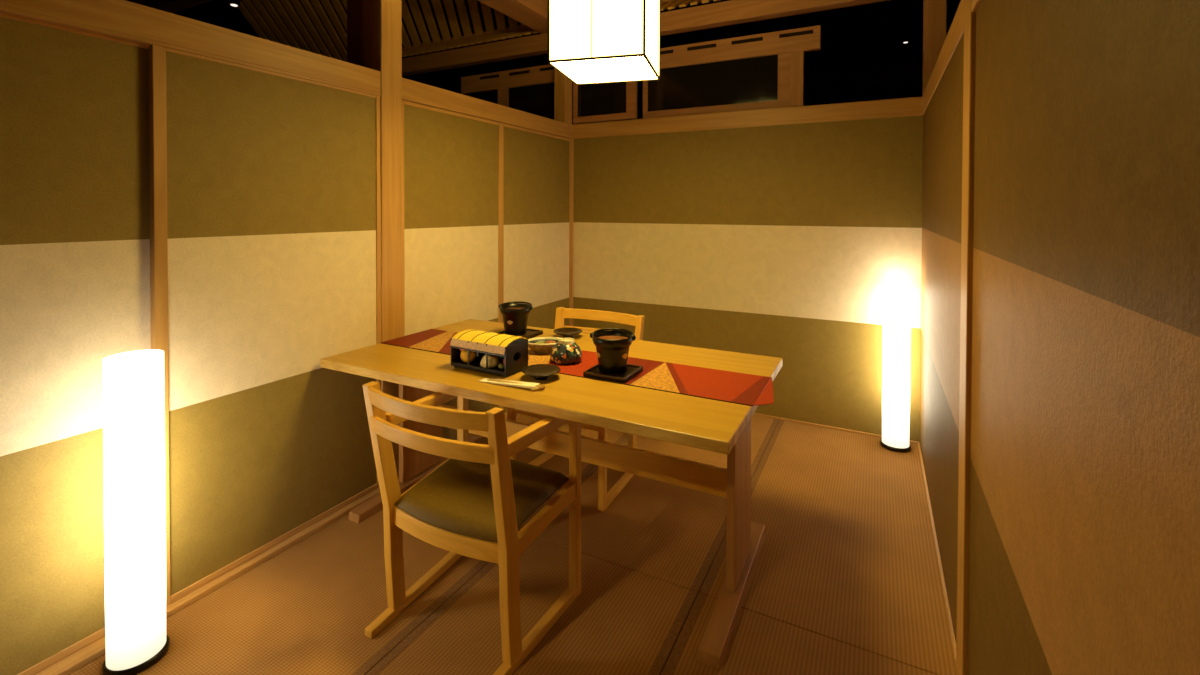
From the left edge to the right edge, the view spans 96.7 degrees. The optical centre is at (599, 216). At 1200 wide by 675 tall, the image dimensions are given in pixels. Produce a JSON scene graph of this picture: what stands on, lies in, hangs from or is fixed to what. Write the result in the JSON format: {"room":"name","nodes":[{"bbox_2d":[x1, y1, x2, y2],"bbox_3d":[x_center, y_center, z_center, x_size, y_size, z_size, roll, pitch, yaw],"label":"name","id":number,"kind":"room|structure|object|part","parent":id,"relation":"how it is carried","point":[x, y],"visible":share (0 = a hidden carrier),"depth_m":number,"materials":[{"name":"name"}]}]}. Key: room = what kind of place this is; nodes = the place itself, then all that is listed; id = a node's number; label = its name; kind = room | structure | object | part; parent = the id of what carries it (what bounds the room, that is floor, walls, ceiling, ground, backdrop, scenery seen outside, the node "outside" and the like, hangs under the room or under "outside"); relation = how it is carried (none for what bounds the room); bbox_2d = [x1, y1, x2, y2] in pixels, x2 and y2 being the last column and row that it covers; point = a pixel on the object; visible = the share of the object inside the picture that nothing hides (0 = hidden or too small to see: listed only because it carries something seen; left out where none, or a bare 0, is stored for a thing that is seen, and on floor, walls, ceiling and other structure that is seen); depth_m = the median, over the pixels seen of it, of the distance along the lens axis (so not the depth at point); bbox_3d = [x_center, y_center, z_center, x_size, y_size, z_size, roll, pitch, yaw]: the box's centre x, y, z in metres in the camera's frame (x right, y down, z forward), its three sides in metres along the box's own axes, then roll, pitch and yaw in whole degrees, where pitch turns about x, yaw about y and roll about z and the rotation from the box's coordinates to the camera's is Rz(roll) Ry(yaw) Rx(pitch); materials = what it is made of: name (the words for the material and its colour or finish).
{"room":"japanese restaurant private room","nodes":[
{"label":"japanese restaurant private room","id":0,"kind":"room"},
{"bbox_2d":[133,0,212,12],"bbox_3d":[-3.300,-1.463,3.821,3.100,0.100,0.110,1,1,27],"label":"trim","id":1,"kind":"structure","parent":0,"point":[171,6],"depth_m":3.58,"materials":[{"name":"brown wood"}]},
{"bbox_2d":[68,414,957,674],"bbox_3d":[-0.281,1.466,1.664,2.898,0.081,5.400,1,1,27],"label":"floor","id":2,"kind":"structure","parent":0,"point":[846,577],"depth_m":2.03,"materials":[{"name":"brown"}]},
{"bbox_2d":[102,349,169,674],"bbox_3d":[-1.491,0.933,1.713,0.164,0.977,0.164,1,1,27],"label":"floor lamp","id":3,"kind":"object","parent":2,"relation":"on","point":[136,638],"visible":1,"depth_m":1.66,"materials":[{"name":"white paper"}]},
{"bbox_2d":[363,0,401,477],"bbox_3d":[-1.138,-0.342,2.801,0.136,3.500,0.132,1,1,27],"label":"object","id":4,"kind":"structure","parent":2,"relation":"on","point":[382,19],"depth_m":2.76,"materials":[{"name":"brown wood"}]},
{"bbox_2d":[478,0,547,33],"bbox_3d":[-1.292,-1.610,2.770,0.250,0.145,4.100,1,1,27],"label":"trim","id":5,"kind":"structure","parent":4,"relation":"attached to","point":[531,13],"depth_m":4.08,"materials":[{"name":"brown wood"}]},
{"bbox_2d":[347,0,363,66],"bbox_3d":[-1.337,-1.319,3.045,0.140,1.554,0.140,1,1,27],"label":"trim","id":6,"kind":"structure","parent":5,"relation":"attached to","point":[355,30],"depth_m":2.99,"materials":[{"name":"brown wood"}]},
{"bbox_2d":[362,381,580,674],"bbox_3d":[-0.452,0.996,1.897,0.580,0.852,0.560,1,1,27],"label":"dining chair","id":7,"kind":"object","parent":2,"relation":"on","point":[474,504],"visible":0.96,"depth_m":1.80,"materials":[{"name":"brown wood"}]},
{"bbox_3d":[-0.754,0.981,1.873,0.046,0.822,0.153,1,1,27],"label":"leg","id":8,"kind":"part","parent":7,"relation":"part of","materials":[{"name":"brown wood"}]},
{"bbox_3d":[-0.657,0.717,2.066,0.038,0.054,0.441,1,1,24],"label":"armrest","id":9,"kind":"part","parent":7,"relation":"part of","materials":[{"name":"brown wood"}]},
{"bbox_3d":[-0.655,1.031,2.079,0.026,0.086,0.345,1,1,24],"label":"rail","id":10,"kind":"part","parent":7,"relation":"part of","materials":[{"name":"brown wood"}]},
{"bbox_3d":[-0.517,1.055,1.770,0.472,0.062,0.050,1,1,27],"label":"rail","id":11,"kind":"part","parent":7,"relation":"part of","materials":[{"name":"brown wood"}]},
{"bbox_3d":[-0.579,1.055,2.251,0.035,0.660,0.035,1,1,27],"label":"leg","id":12,"kind":"part","parent":7,"relation":"part of","materials":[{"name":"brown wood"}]},
{"bbox_2d":[395,459,568,542],"bbox_3d":[-0.435,0.987,1.931,0.505,0.063,0.412,1,1,27],"label":"seat cushion","id":13,"kind":"object","parent":7,"relation":"on","point":[455,500],"depth_m":1.85,"materials":[{"name":"green fabric"}]},
{"bbox_3d":[-0.294,0.985,1.639,0.046,0.822,0.153,1,1,27],"label":"leg","id":14,"kind":"part","parent":7,"relation":"part of","materials":[{"name":"brown wood"}]},
{"bbox_3d":[-0.192,0.721,1.830,0.038,0.054,0.441,1,1,30],"label":"armrest","id":15,"kind":"part","parent":7,"relation":"part of","materials":[{"name":"brown wood"}]},
{"bbox_3d":[-0.186,1.035,1.842,0.026,0.086,0.345,1,1,30],"label":"rail","id":16,"kind":"part","parent":7,"relation":"part of","materials":[{"name":"brown wood"}]},
{"bbox_3d":[-0.334,1.014,2.132,0.516,0.054,0.024,1,1,27],"label":"rail","id":17,"kind":"part","parent":7,"relation":"part of","materials":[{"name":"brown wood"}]},
{"bbox_3d":[-0.093,1.060,2.005,0.035,0.660,0.035,1,1,27],"label":"leg","id":18,"kind":"part","parent":7,"relation":"part of","materials":[{"name":"brown wood"}]},
{"bbox_2d":[321,319,782,668],"bbox_3d":[-0.214,1.031,2.431,1.846,0.770,1.000,1,1,27],"label":"dining table","id":19,"kind":"object","parent":2,"relation":"on","point":[722,427],"visible":0.69,"depth_m":2.11,"materials":[{"name":"brown wood"}]},
{"bbox_2d":[380,329,457,354],"bbox_3d":[-0.823,0.640,2.739,0.469,0.005,0.360,1,1,27],"label":"table runner","id":20,"kind":"object","parent":19,"relation":"on","point":[431,340],"depth_m":2.72,"materials":[{"name":"red fabric"}]},
{"bbox_2d":[528,337,559,353],"bbox_3d":[-0.258,0.614,2.526,0.196,0.056,0.132,0,1,-4],"label":"bowl","id":21,"kind":"object","parent":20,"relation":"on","point":[537,348],"visible":0.64,"depth_m":2.49,"materials":[{"name":"grey ceramic"}]},
{"bbox_2d":[536,341,555,343],"bbox_3d":[-0.260,0.602,2.524,0.103,0.024,0.040,0,1,-15],"label":"vegetable","id":22,"kind":"object","parent":21,"relation":"in","point":[546,342],"visible":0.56,"depth_m":2.52,"materials":[{"name":"orange food"}]},
{"bbox_3d":[-0.948,1.013,2.833,0.030,0.674,0.280,1,1,27],"label":"leg","id":23,"kind":"part","parent":19,"relation":"part of","materials":[{"name":"brown wood"}]},
{"bbox_2d":[450,329,527,376],"bbox_3d":[-0.472,0.574,2.274,0.300,0.145,0.158,1,1,29],"label":"box","id":24,"kind":"object","parent":19,"relation":"on","point":[514,349],"visible":0.91,"depth_m":2.23,"materials":[{"name":"black"}]},
{"bbox_3d":[-0.601,0.575,2.346,0.006,0.109,0.148,1,1,29],"label":"panel","id":25,"kind":"part","parent":24,"relation":"part of","materials":[{"name":"black paint"}]},
{"bbox_2d":[460,348,476,362],"bbox_3d":[-0.567,0.594,2.299,0.069,0.072,0.069,1,1,27],"label":"citrus fruit","id":26,"kind":"object","parent":24,"relation":"in","point":[464,353],"visible":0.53,"depth_m":2.27,"materials":[{"name":"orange food"}]},
{"bbox_3d":[-0.472,0.527,2.273,0.292,0.048,0.158,1,1,29],"label":"bamboo lid","id":27,"kind":"part","parent":24,"relation":"part of","materials":[{"name":"yellow wood"}]},
{"bbox_2d":[480,352,499,368],"bbox_3d":[-0.463,0.591,2.245,0.080,0.080,0.080,1,1,27],"label":"white turnip","id":28,"kind":"object","parent":24,"relation":"in","point":[493,361],"visible":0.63,"depth_m":2.22,"materials":[{"name":"beige food"}]},
{"bbox_3d":[-0.438,0.576,2.337,0.288,0.109,0.006,1,1,29],"label":"panel","id":29,"kind":"part","parent":24,"relation":"part of","materials":[{"name":"yellow paint"}]},
{"bbox_2d":[498,358,504,368],"bbox_3d":[-0.398,0.606,2.203,0.049,0.050,0.024,1,1,27],"label":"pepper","id":30,"kind":"object","parent":24,"relation":"in","point":[500,366],"visible":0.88,"depth_m":2.20,"materials":[{"name":"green food"}]},
{"bbox_3d":[-0.344,0.578,2.203,0.006,0.109,0.148,1,1,29],"label":"panel","id":31,"kind":"part","parent":24,"relation":"part of","materials":[{"name":"black paint"}]},
{"bbox_2d":[479,378,539,388],"bbox_3d":[-0.352,0.642,2.060,0.252,0.017,0.042,1,1,25],"label":"paper sleeve","id":32,"kind":"object","parent":19,"relation":"on","point":[529,385],"visible":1,"depth_m":2.04,"materials":[{"name":"white paper"}]},
{"bbox_2d":[487,378,543,388],"bbox_3d":[-0.326,0.640,2.048,0.250,0.012,0.019,1,1,25],"label":"chopsticks","id":33,"kind":"object","parent":32,"relation":"in","point":[489,379],"visible":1,"depth_m":2.06,"materials":[{"name":"brown wood"}]},
{"bbox_2d":[498,328,542,338],"bbox_3d":[-0.434,0.629,2.859,0.185,0.020,0.185,1,1,27],"label":"tray","id":34,"kind":"object","parent":19,"relation":"on","point":[530,333],"visible":0.27,"depth_m":2.86,"materials":[{"name":"brown wood"}]},
{"bbox_2d":[498,301,532,334],"bbox_3d":[-0.452,0.548,2.864,0.173,0.156,0.171,0,1,-19],"label":"pail","id":35,"kind":"object","parent":34,"relation":"on","point":[515,314],"visible":0.99,"depth_m":2.81,"materials":[{"name":"black ceramic"}]},
{"bbox_3d":[-0.444,0.477,2.903,0.179,0.015,0.085,0,1,13],"label":"bail handle","id":36,"kind":"part","parent":35,"relation":"part of","materials":[{"name":"black ceramic"}]},
{"bbox_2d":[531,385,544,390],"bbox_3d":[-0.232,0.644,2.000,0.056,0.013,0.016,0,1,-33],"label":"chopstick rest","id":37,"kind":"object","parent":19,"relation":"on","point":[534,388],"visible":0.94,"depth_m":1.99,"materials":[{"name":"beige ceramic"}]},
{"bbox_2d":[522,364,560,379],"bbox_3d":[-0.236,0.633,2.148,0.156,0.033,0.156,1,1,27],"label":"plate","id":38,"kind":"object","parent":19,"relation":"on","point":[538,371],"visible":1,"depth_m":2.16,"materials":[{"name":"brown ceramic"}]},
{"bbox_2d":[553,327,581,337],"bbox_3d":[-0.170,0.624,2.835,0.156,0.033,0.156,1,1,27],"label":"plate","id":39,"kind":"object","parent":19,"relation":"on","point":[568,332],"visible":1,"depth_m":2.85,"materials":[{"name":"brown ceramic"}]},
{"bbox_2d":[528,347,773,405],"bbox_3d":[0.132,0.650,2.243,1.191,0.005,0.360,1,1,27],"label":"table runner","id":40,"kind":"object","parent":19,"relation":"on","point":[731,387],"depth_m":2.12,"materials":[{"name":"red fabric"}]},
{"bbox_2d":[550,338,581,364],"bbox_3d":[-0.150,0.596,2.374,0.144,0.097,0.144,0,1,10],"label":"lidded bowl","id":41,"kind":"object","parent":40,"relation":"on","point":[565,351],"visible":1,"depth_m":2.33,"materials":[{"name":"ceramic"}]},
{"bbox_2d":[583,364,642,382],"bbox_3d":[0.056,0.638,2.197,0.185,0.020,0.185,1,1,27],"label":"tray","id":42,"kind":"object","parent":40,"relation":"on","point":[632,371],"visible":0.71,"depth_m":2.15,"materials":[{"name":"brown wood"}]},
{"bbox_2d":[590,328,635,373],"bbox_3d":[0.053,0.556,2.204,0.173,0.156,0.171,0,1,-19],"label":"pot","id":43,"kind":"object","parent":42,"relation":"on","point":[612,345],"visible":1,"depth_m":2.15,"materials":[{"name":"black ceramic"}]},
{"bbox_2d":[597,335,626,339],"bbox_3d":[0.052,0.514,2.202,0.147,0.010,0.147,0,1,13],"label":"bowl","id":44,"kind":"object","parent":43,"relation":"on","point":[610,337],"depth_m":2.25,"materials":[{"name":"brown ceramic"}]},
{"bbox_3d":[0.062,0.485,2.243,0.179,0.015,0.085,0,1,13],"label":"bail handle","id":45,"kind":"part","parent":43,"relation":"part of","materials":[{"name":"black metal"}]},
{"bbox_3d":[0.539,1.028,2.060,0.030,0.674,0.280,1,1,27],"label":"leg","id":46,"kind":"part","parent":19,"relation":"part of","materials":[{"name":"brown wood"}]},
{"bbox_2d":[507,307,644,511],"bbox_3d":[-0.106,0.983,2.926,0.580,0.852,0.560,1,1,28],"label":"dining chair","id":47,"kind":"object","parent":2,"relation":"on","point":[605,499],"visible":0.2,"depth_m":2.95,"materials":[{"name":"brown wood"}]},
{"bbox_3d":[-0.468,1.047,2.827,0.035,0.660,0.035,1,1,28],"label":"leg","id":48,"kind":"part","parent":47,"relation":"part of","materials":[{"name":"brown wood"}]},
{"bbox_3d":[-0.229,1.007,2.695,0.516,0.054,0.024,1,1,28],"label":"rail","id":49,"kind":"part","parent":47,"relation":"part of","materials":[{"name":"brown wood"}]},
{"bbox_3d":[-0.260,0.964,3.187,0.046,0.822,0.153,1,1,28],"label":"leg","id":50,"kind":"part","parent":47,"relation":"part of","materials":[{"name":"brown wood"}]},
{"bbox_3d":[0.013,1.052,2.572,0.035,0.660,0.035,1,1,28],"label":"leg","id":51,"kind":"part","parent":47,"relation":"part of","materials":[{"name":"brown wood"}]},
{"bbox_3d":[0.196,0.969,2.945,0.046,0.822,0.153,1,1,28],"label":"leg","id":52,"kind":"part","parent":47,"relation":"part of","materials":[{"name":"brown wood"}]},
{"bbox_2d":[880,286,910,452],"bbox_3d":[1.811,0.921,3.261,0.164,0.977,0.164,1,1,27],"label":"floor lamp","id":53,"kind":"object","parent":2,"relation":"on","point":[896,299],"visible":1,"depth_m":3.20,"materials":[{"name":"white paper"}]},
{"bbox_2d":[126,0,960,89],"bbox_3d":[-0.243,-2.647,3.283,13.000,0.100,12.000,1,1,27],"label":"ceiling","id":54,"kind":"structure","parent":0,"point":[884,16],"depth_m":7.37,"materials":[{"name":"black"}]},
{"bbox_2d":[228,0,239,6],"bbox_3d":[-2.253,-1.950,3.279,0.064,1.304,0.064,1,1,27],"label":"ceiling spotlight","id":55,"kind":"object","parent":54,"relation":"hanging from","point":[234,3],"visible":1,"depth_m":3.27,"materials":[{"name":"black paint"}]},
{"bbox_2d":[547,0,659,84],"bbox_3d":[0.035,-1.611,2.340,0.409,1.944,0.409,0,1,15],"label":"pendant lantern","id":56,"kind":"object","parent":54,"relation":"hanging from","point":[589,41],"visible":1,"depth_m":2.18,"materials":[{"name":"paper"}]},
{"bbox_3d":[0.032,-0.645,2.354,0.400,0.004,0.400,0,1,15],"label":"panel","id":57,"kind":"part","parent":56,"relation":"part of","materials":[{"name":"white paper"}]},
{"bbox_2d":[902,6,909,43],"bbox_3d":[3.835,-2.405,6.690,0.083,0.455,0.083,1,1,27],"label":"ceiling spotlight","id":58,"kind":"object","parent":54,"relation":"hanging from","point":[906,35],"visible":1,"depth_m":6.68,"materials":[{"name":"black paint"}]},
{"bbox_3d":[3.835,-2.466,6.689,0.015,0.333,0.015,-1,1,-40],"label":"stem","id":59,"kind":"part","parent":58,"relation":"part of","materials":[{"name":"black paint"}]},
{"bbox_2d":[461,25,820,124],"bbox_3d":[0.089,-0.875,4.308,3.135,0.839,0.074,1,1,27],"label":"window","id":60,"kind":"structure","parent":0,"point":[762,71],"depth_m":3.98,"materials":[{"name":"brown wood"}]},
{"bbox_3d":[-0.866,-0.807,4.819,0.110,0.684,0.050,1,1,27],"label":"post","id":61,"kind":"part","parent":60,"relation":"part of","materials":[{"name":"brown wood"}]},
{"bbox_3d":[-0.526,-0.804,4.639,0.660,0.684,0.004,1,1,27],"label":"pane","id":62,"kind":"part","parent":60,"relation":"part of","materials":[{"name":"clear glass"}]},
{"bbox_3d":[0.014,-0.978,4.315,0.445,0.324,0.003,1,1,27],"label":"pane","id":63,"kind":"part","parent":60,"relation":"part of","materials":[{"name":"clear glass"}]},
{"bbox_3d":[0.036,-0.955,4.307,0.570,0.370,0.025,1,1,27],"label":"sash","id":64,"kind":"part","parent":60,"relation":"part of","materials":[{"name":"brown wood"}]},
{"bbox_3d":[0.549,-0.757,4.084,1.900,0.012,0.050,1,1,27],"label":"sill","id":65,"kind":"part","parent":60,"relation":"part of","materials":[{"name":"brown wood"}]},
{"bbox_3d":[0.807,-0.971,3.943,0.975,0.324,0.003,1,1,27],"label":"pane","id":66,"kind":"part","parent":60,"relation":"part of","materials":[{"name":"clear glass"}]},
{"bbox_3d":[0.829,-0.947,3.936,1.100,0.370,0.025,1,1,27],"label":"sash","id":67,"kind":"part","parent":60,"relation":"part of","materials":[{"name":"brown wood"}]},
{"bbox_3d":[1.354,-0.785,3.665,0.085,0.684,0.050,1,1,27],"label":"post","id":68,"kind":"part","parent":60,"relation":"part of","materials":[{"name":"brown wood"}]},
{"bbox_2d":[448,24,950,123],"bbox_3d":[2.494,-0.613,8.592,13.000,4.100,0.100,1,1,27],"label":"wall","id":69,"kind":"structure","parent":0,"point":[879,66],"depth_m":7.82,"materials":[{"name":"black"}]},
{"bbox_2d":[573,115,922,441],"bbox_3d":[0.886,0.383,3.889,2.538,2.031,0.050,1,1,27],"label":"wall","id":70,"kind":"structure","parent":0,"point":[784,242],"depth_m":3.70,"materials":[{"name":"beige paint"}]},
{"bbox_2d":[238,0,718,59],"bbox_3d":[-1.170,-1.978,4.726,6.835,0.787,1.028,1,1,27],"label":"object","id":71,"kind":"structure","parent":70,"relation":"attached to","point":[473,7],"depth_m":5.49,"materials":[{"name":"brown wood"}]},
{"bbox_2d":[341,0,678,61],"bbox_3d":[-0.776,-1.796,5.092,6.800,0.045,0.040,1,1,27],"label":"trim","id":72,"kind":"structure","parent":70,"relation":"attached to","point":[519,27],"depth_m":5.33,"materials":[{"name":"brown wood"}]},
{"bbox_2d":[501,123,570,416],"bbox_3d":[-0.469,0.368,4.012,0.033,2.005,0.933,1,1,27],"label":"wall panel","id":73,"kind":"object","parent":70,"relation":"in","point":[535,165],"depth_m":3.97,"materials":[{"name":"green paper"}]},
{"bbox_2d":[571,139,573,325],"bbox_3d":[-0.238,0.362,4.431,0.028,2.011,0.024,1,1,27],"label":"trim","id":74,"kind":"structure","parent":70,"relation":"attached to","point":[572,140],"depth_m":4.42,"materials":[{"name":"brown wood"}]},
{"bbox_2d":[402,0,887,75],"bbox_3d":[-0.428,-1.488,4.577,7.898,0.145,0.100,1,1,27],"label":"beam","id":75,"kind":"structure","parent":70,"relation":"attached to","point":[731,12],"depth_m":3.99,"materials":[{"name":"brown wood"}]},
{"bbox_2d":[573,97,921,138],"bbox_3d":[0.904,-0.690,3.893,2.708,0.115,0.104,1,1,27],"label":"trim","id":76,"kind":"structure","parent":70,"relation":"on","point":[900,107],"depth_m":3.72,"materials":[{"name":"brown wood"}]},
{"bbox_2d":[753,413,919,443],"bbox_3d":[0.869,1.392,3.877,2.498,0.014,0.011,1,1,27],"label":"baseboard","id":77,"kind":"structure","parent":70,"relation":"attached to","point":[756,414],"depth_m":3.55,"materials":[{"name":"brown wood"}]},
{"bbox_2d":[922,0,946,96],"bbox_3d":[2.062,-1.413,3.284,0.115,1.354,0.100,1,1,27],"label":"trim","id":78,"kind":"structure","parent":70,"relation":"attached to","point":[934,11],"depth_m":3.25,"materials":[{"name":"brown wood"}]},
{"bbox_2d":[920,0,1199,674],"bbox_3d":[0.817,0.423,0.995,0.050,2.031,5.250,1,1,27],"label":"wall","id":79,"kind":"structure","parent":0,"point":[1084,538],"depth_m":0.78,"materials":[{"name":"beige paint"}]},
{"bbox_2d":[918,443,955,660],"bbox_3d":[1.558,1.414,2.505,0.010,0.012,1.789,1,1,27],"label":"baseboard","id":80,"kind":"structure","parent":79,"relation":"attached to","point":[920,453],"depth_m":2.17,"materials":[{"name":"brown wood"}]},
{"bbox_2d":[922,0,981,114],"bbox_3d":[0.833,-0.649,0.946,0.116,0.115,5.200,1,1,27],"label":"trim","id":81,"kind":"structure","parent":79,"relation":"attached to","point":[956,30],"depth_m":2.10,"materials":[{"name":"brown wood"}]},
{"bbox_2d":[956,0,975,674],"bbox_3d":[1.164,-0.019,1.609,0.108,2.900,0.132,1,1,27],"label":"trim","id":82,"kind":"structure","parent":79,"relation":"attached to","point":[969,17],"depth_m":1.59,"materials":[{"name":"brown wood"}]},
{"bbox_3d":[-1.481,0.400,2.189,0.045,2.031,5.250,1,1,27],"label":"wall","id":83,"kind":"structure","parent":0,"visible":0},
{"bbox_2d":[0,0,380,95],"bbox_3d":[-1.914,-0.656,1.284,0.112,0.127,3.268,1,1,27],"label":"wall top beam","id":84,"kind":"structure","parent":83,"relation":"attached to","point":[120,19],"depth_m":1.96,"materials":[{"name":"brown wood"}]},
{"bbox_2d":[34,413,520,674],"bbox_3d":[-1.440,1.406,2.152,0.089,0.021,5.200,1,1,27],"label":"baseboard","id":85,"kind":"structure","parent":83,"relation":"attached to","point":[76,660],"depth_m":2.04,"materials":[{"name":"brown wood"}]},
{"bbox_2d":[0,12,150,674],"bbox_3d":[-1.929,0.403,1.257,0.033,2.005,1.482,1,1,27],"label":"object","id":86,"kind":"structure","parent":85,"relation":"on","point":[75,202],"depth_m":1.68,"materials":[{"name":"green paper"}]},
{"bbox_2d":[148,44,380,605],"bbox_3d":[-1.355,0.390,2.307,0.033,2.005,0.961,1,1,27],"label":"wall panel","id":87,"kind":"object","parent":85,"relation":"on","point":[265,186],"depth_m":2.18,"materials":[{"name":"green paper"}]},
{"bbox_2d":[402,100,500,440],"bbox_3d":[-0.877,0.378,3.226,0.033,2.005,0.847,1,1,27],"label":"wall panel","id":88,"kind":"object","parent":85,"relation":"on","point":[451,161],"depth_m":3.17,"materials":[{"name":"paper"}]},
{"bbox_2d":[402,78,572,138],"bbox_3d":[-0.689,-0.691,3.648,0.106,0.115,1.806,1,1,27],"label":"trim","id":89,"kind":"structure","parent":83,"relation":"attached to","point":[412,91],"depth_m":3.38,"materials":[{"name":"brown wood"}]},
{"bbox_2d":[554,68,571,124],"bbox_3d":[-0.302,-1.085,4.393,0.100,0.654,0.120,1,1,27],"label":"trim","id":90,"kind":"structure","parent":83,"relation":"attached to","point":[562,84],"depth_m":4.35,"materials":[{"name":"brown wood"}]}
]}

